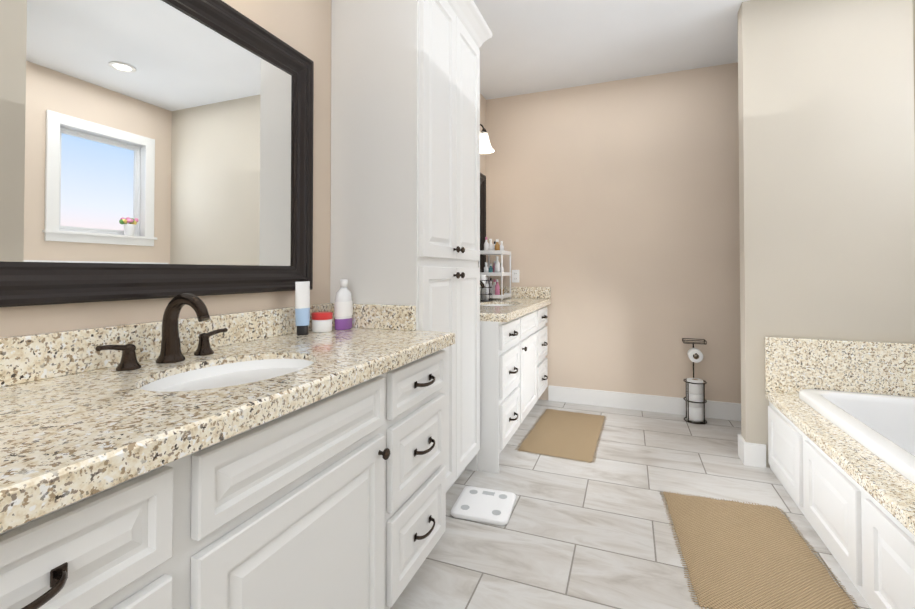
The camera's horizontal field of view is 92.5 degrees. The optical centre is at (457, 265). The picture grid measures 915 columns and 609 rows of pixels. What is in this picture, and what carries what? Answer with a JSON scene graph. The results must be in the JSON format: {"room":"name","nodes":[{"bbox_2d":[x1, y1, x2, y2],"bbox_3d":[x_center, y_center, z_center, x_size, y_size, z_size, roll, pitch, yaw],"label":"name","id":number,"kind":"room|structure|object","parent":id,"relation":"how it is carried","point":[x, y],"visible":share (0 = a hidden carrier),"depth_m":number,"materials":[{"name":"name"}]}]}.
{"room":"bathroom","nodes":[
{"label":"bathroom","id":0,"kind":"room"},
{"bbox_2d":[0,0,485,337],"bbox_3d":[-0.833,-0.215,1.476,0.150,2.740,5.960,0,-1,21],"label":"wall","id":1,"kind":"structure","parent":0,"point":[303,27],"depth_m":1.70,"materials":[{"name":"paint"}]},
{"bbox_2d":[0,0,313,306],"bbox_3d":[-0.834,-0.379,1.217,0.037,0.940,1.258,0,-1,21],"label":"mirror","id":2,"kind":"object","parent":1,"relation":"attached to","point":[152,149],"visible":0.94,"depth_m":1.20,"materials":[{"name":"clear mirror"}]},
{"bbox_2d":[0,303,331,386],"bbox_3d":[-0.835,0.206,1.210,0.030,0.100,1.560,0,-1,21],"label":"backsplash","id":3,"kind":"structure","parent":1,"relation":"attached to","point":[23,358],"depth_m":1.10,"materials":[{"name":"beige stone"}]},
{"bbox_2d":[480,173,485,271],"bbox_3d":[0.011,-0.348,3.374,0.037,0.940,1.285,0,-1,21],"label":"mirror","id":4,"kind":"object","parent":1,"relation":"attached to","point":[482,213],"visible":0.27,"depth_m":3.91,"materials":[{"name":"grey mirror"}]},
{"bbox_2d":[480,124,493,153],"bbox_3d":[0.097,-1.048,3.337,0.233,0.242,0.648,0,-1,21],"label":"sconce","id":5,"kind":"object","parent":1,"relation":"attached to","point":[485,147],"visible":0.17,"depth_m":3.52,"materials":[{"name":"white glass"}]},
{"bbox_2d":[473,0,749,99],"bbox_3d":[0.657,-1.643,0.913,3.450,0.100,6.060,0,-1,21],"label":"ceiling","id":6,"kind":"structure","parent":0,"point":[531,46],"depth_m":3.05,"materials":[{"name":"paint"}]},
{"bbox_2d":[486,62,740,402],"bbox_3d":[1.786,-0.186,3.571,3.200,2.740,0.150,0,-1,21],"label":"wall","id":7,"kind":"structure","parent":0,"point":[612,214],"depth_m":3.63,"materials":[{"name":"paint"}]},
{"bbox_2d":[512,270,518,282],"bbox_3d":[0.527,0.100,3.974,0.070,0.116,0.008,0,-1,21],"label":"electrical outlet","id":8,"kind":"object","parent":7,"relation":"attached to","point":[515,276],"visible":1,"depth_m":3.97,"materials":[{"name":"white plastic"}]},
{"bbox_2d":[500,286,549,297],"bbox_3d":[0.555,0.244,3.946,0.565,0.100,0.030,0,-1,21],"label":"backsplash","id":9,"kind":"structure","parent":7,"relation":"attached to","point":[516,292],"depth_m":3.90,"materials":[{"name":"beige stone"}]},
{"bbox_2d":[548,385,740,420],"bbox_3d":[1.954,1.117,3.398,2.475,0.130,0.016,0,-1,21],"label":"baseboard","id":10,"kind":"structure","parent":7,"relation":"attached to","point":[643,402],"depth_m":3.58,"materials":[{"name":"white wood"}]},
{"bbox_2d":[390,399,870,608],"bbox_3d":[0.657,1.197,0.874,3.450,0.100,6.060,0,-1,21],"label":"floor","id":11,"kind":"structure","parent":0,"point":[598,533],"depth_m":1.97,"materials":[{"name":"tile"}]},
{"bbox_2d":[0,339,454,608],"bbox_3d":[-0.569,0.725,1.098,0.602,0.850,1.558,0,-1,21],"label":"bathroom vanity","id":12,"kind":"object","parent":11,"relation":"on","point":[266,459],"depth_m":0.88,"materials":[{"name":"white wood"}]},
{"bbox_2d":[0,327,454,518],"bbox_3d":[-0.571,0.277,1.106,0.598,0.046,1.560,0,-1,21],"label":"countertop","id":13,"kind":"structure","parent":12,"relation":"on","point":[61,434],"depth_m":0.79,"materials":[{"name":"beige stone"}]},
{"bbox_2d":[95,293,227,370],"bbox_3d":[-0.716,0.164,1.148,0.169,0.182,0.353,0,-1,21],"label":"faucet","id":14,"kind":"object","parent":13,"relation":"on","point":[170,352],"visible":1,"depth_m":1.15,"materials":[{"name":"brown metal"}]},
{"bbox_2d":[148,355,315,390],"bbox_3d":[-0.544,0.364,1.082,0.321,0.180,0.441,0,-1,21],"label":"sink","id":15,"kind":"object","parent":13,"relation":"in","point":[224,374],"depth_m":1.19,"materials":[{"name":"white ceramic"}]},
{"bbox_2d":[295,281,309,334],"bbox_3d":[-0.587,0.162,1.660,0.048,0.200,0.080,0,-1,21],"label":"tube","id":16,"kind":"object","parent":13,"relation":"on","point":[302,305],"visible":1,"depth_m":1.64,"materials":[{"name":"white plastic"}]},
{"bbox_2d":[311,312,332,332],"bbox_3d":[-0.539,0.226,1.742,0.081,0.075,0.081,0,-1,21],"label":"jar","id":17,"kind":"object","parent":13,"relation":"on","point":[321,322],"visible":1,"depth_m":1.71,"materials":[{"name":"white plastic"}]},
{"bbox_2d":[334,279,352,329],"bbox_3d":[-0.472,0.162,1.817,0.062,0.205,0.094,0,-1,21],"label":"toiletry bottle","id":18,"kind":"object","parent":13,"relation":"on","point":[343,308],"visible":1,"depth_m":1.78,"materials":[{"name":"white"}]},
{"bbox_2d":[330,0,491,491],"bbox_3d":[-0.192,-0.100,2.220,0.496,2.530,0.910,0,-1,21],"label":"linen cabinet","id":19,"kind":"object","parent":11,"relation":"on","point":[405,152],"visible":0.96,"depth_m":1.92,"materials":[{"name":"white wood"}]},
{"bbox_2d":[332,303,415,330],"bbox_3d":[-0.358,0.215,1.845,0.396,0.100,0.030,0,-1,21],"label":"backsplash","id":20,"kind":"structure","parent":19,"relation":"attached to","point":[398,317],"depth_m":1.81,"materials":[{"name":"beige stone"}]},
{"bbox_2d":[451,486,515,525],"bbox_3d":[0.130,1.150,2.106,0.270,0.025,0.270,0,-1,17],"label":"bathroom scale","id":21,"kind":"object","parent":11,"relation":"on","point":[485,505],"visible":1,"depth_m":2.07,"materials":[{"name":"white plastic"}]},
{"bbox_2d":[478,302,550,472],"bbox_3d":[0.274,0.755,3.254,0.602,0.850,1.506,0,-1,21],"label":"bathroom vanity","id":22,"kind":"object","parent":11,"relation":"on","point":[513,362],"depth_m":2.59,"materials":[{"name":"white wood"}]},
{"bbox_2d":[480,298,549,317],"bbox_3d":[0.273,0.307,3.262,0.598,0.046,1.508,0,-1,21],"label":"countertop","id":23,"kind":"structure","parent":22,"relation":"on","point":[520,306],"depth_m":2.98,"materials":[{"name":"beige stone"}]},
{"bbox_2d":[480,275,492,300],"bbox_3d":[0.215,0.183,3.531,0.135,0.210,0.135,0,-1,21],"label":"wire basket","id":24,"kind":"object","parent":23,"relation":"on","point":[485,293],"visible":0.67,"depth_m":3.49,"materials":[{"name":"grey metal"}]},
{"bbox_2d":[478,250,510,299],"bbox_3d":[0.328,0.085,3.821,0.216,0.415,0.296,0,-1,21],"label":"organizer","id":25,"kind":"object","parent":23,"relation":"on","point":[495,252],"visible":0.67,"depth_m":3.69,"materials":[{"name":"white plastic"}]},
{"bbox_2d":[484,237,490,249],"bbox_3d":[0.247,-0.172,3.755,0.042,0.138,0.041,0,-1,21],"label":"toiletry bottle","id":26,"kind":"object","parent":25,"relation":"in","point":[487,246],"depth_m":3.74,"materials":[{"name":"white plastic"}]},
{"bbox_2d":[484,262,490,271],"bbox_3d":[0.247,0.029,3.752,0.041,0.106,0.040,0,-1,21],"label":"toiletry bottle","id":27,"kind":"object","parent":25,"relation":"in","point":[486,269],"depth_m":3.74,"materials":[{"name":"white plastic"}]},
{"bbox_2d":[492,256,500,271],"bbox_3d":[0.340,0.003,3.743,0.045,0.159,0.044,0,-1,21],"label":"toiletry bottle","id":28,"kind":"object","parent":25,"relation":"in","point":[496,267],"depth_m":3.73,"materials":[{"name":"white plastic"}]},
{"bbox_2d":[493,279,500,294],"bbox_3d":[0.340,0.196,3.740,0.040,0.150,0.039,0,-1,21],"label":"toiletry bottle","id":29,"kind":"object","parent":25,"relation":"in","point":[495,289],"depth_m":3.73,"materials":[{"name":"pink plastic"}]},
{"bbox_2d":[492,239,501,249],"bbox_3d":[0.340,-0.161,3.745,0.046,0.118,0.045,0,-1,21],"label":"toiletry bottle","id":30,"kind":"object","parent":25,"relation":"in","point":[496,246],"depth_m":3.74,"materials":[{"name":"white plastic"}]},
{"bbox_2d":[486,302,513,305],"bbox_3d":[0.300,0.394,3.237,0.321,0.180,0.440,0,-1,21],"label":"sink","id":31,"kind":"object","parent":23,"relation":"in","point":[487,303],"depth_m":3.44,"materials":[{"name":"white ceramic"}]},
{"bbox_2d":[515,409,605,462],"bbox_3d":[0.766,1.172,3.099,0.519,0.009,0.954,0,-1,21],"label":"area rug","id":32,"kind":"object","parent":11,"relation":"on","point":[565,434],"visible":1,"depth_m":3.00,"materials":[{"name":"beige fabric"}]},
{"bbox_2d":[682,338,706,423],"bbox_3d":[1.801,0.875,3.320,0.158,0.615,0.159,0,-1,21],"label":"toilet paper stand","id":33,"kind":"object","parent":11,"relation":"on","point":[687,383],"visible":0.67,"depth_m":3.29,"materials":[{"name":"brown metal"}]},
{"bbox_2d":[687,348,703,421],"bbox_3d":[1.798,0.900,3.313,0.112,0.537,0.126,0,-1,21],"label":"rolls","id":34,"kind":"object","parent":33,"relation":"on","point":[696,412],"visible":0.98,"depth_m":3.27,"materials":[{"name":"white paper"}]},
{"bbox_2d":[660,491,858,608],"bbox_3d":[1.176,1.154,1.788,0.544,0.009,0.844,0,-1,17],"label":"area rug","id":35,"kind":"object","parent":11,"relation":"on","point":[738,555],"visible":1,"depth_m":1.71,"materials":[{"name":"beige fabric"}]},
{"bbox_2d":[765,337,914,608],"bbox_3d":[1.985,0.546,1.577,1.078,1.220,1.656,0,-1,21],"label":"tub surround","id":36,"kind":"object","parent":11,"relation":"on","point":[853,499],"visible":0.92,"depth_m":1.85,"materials":[{"name":"white"}]},
{"bbox_2d":[799,389,914,483],"bbox_3d":[2.023,0.864,1.566,0.903,0.385,1.571,0,-1,21],"label":"bathtub","id":37,"kind":"object","parent":36,"relation":"in","point":[881,426],"visible":0.65,"depth_m":2.21,"materials":[{"name":"white ceramic"}]},
{"bbox_2d":[738,0,914,467],"bbox_3d":[2.266,-0.202,2.433,1.175,2.740,0.120,0,-1,21],"label":"wall","id":38,"kind":"structure","parent":0,"point":[826,166],"depth_m":2.46,"materials":[{"name":"paint"}]},
{"bbox_2d":[738,434,765,462],"bbox_3d":[2.280,1.104,2.472,1.191,0.130,0.036,0,-1,21],"label":"baseboard","id":39,"kind":"structure","parent":38,"relation":"attached to","point":[752,454],"depth_m":2.55,"materials":[{"name":"white wood"}]},
{"bbox_2d":[913,0,914,131],"bbox_3d":[1.618,-0.225,0.775,1.175,2.740,0.120,0,-1,21],"label":"wall","id":40,"kind":"structure","parent":0,"point":[914,54],"depth_m":1.05,"materials":[{"name":"paint"}]}
]}

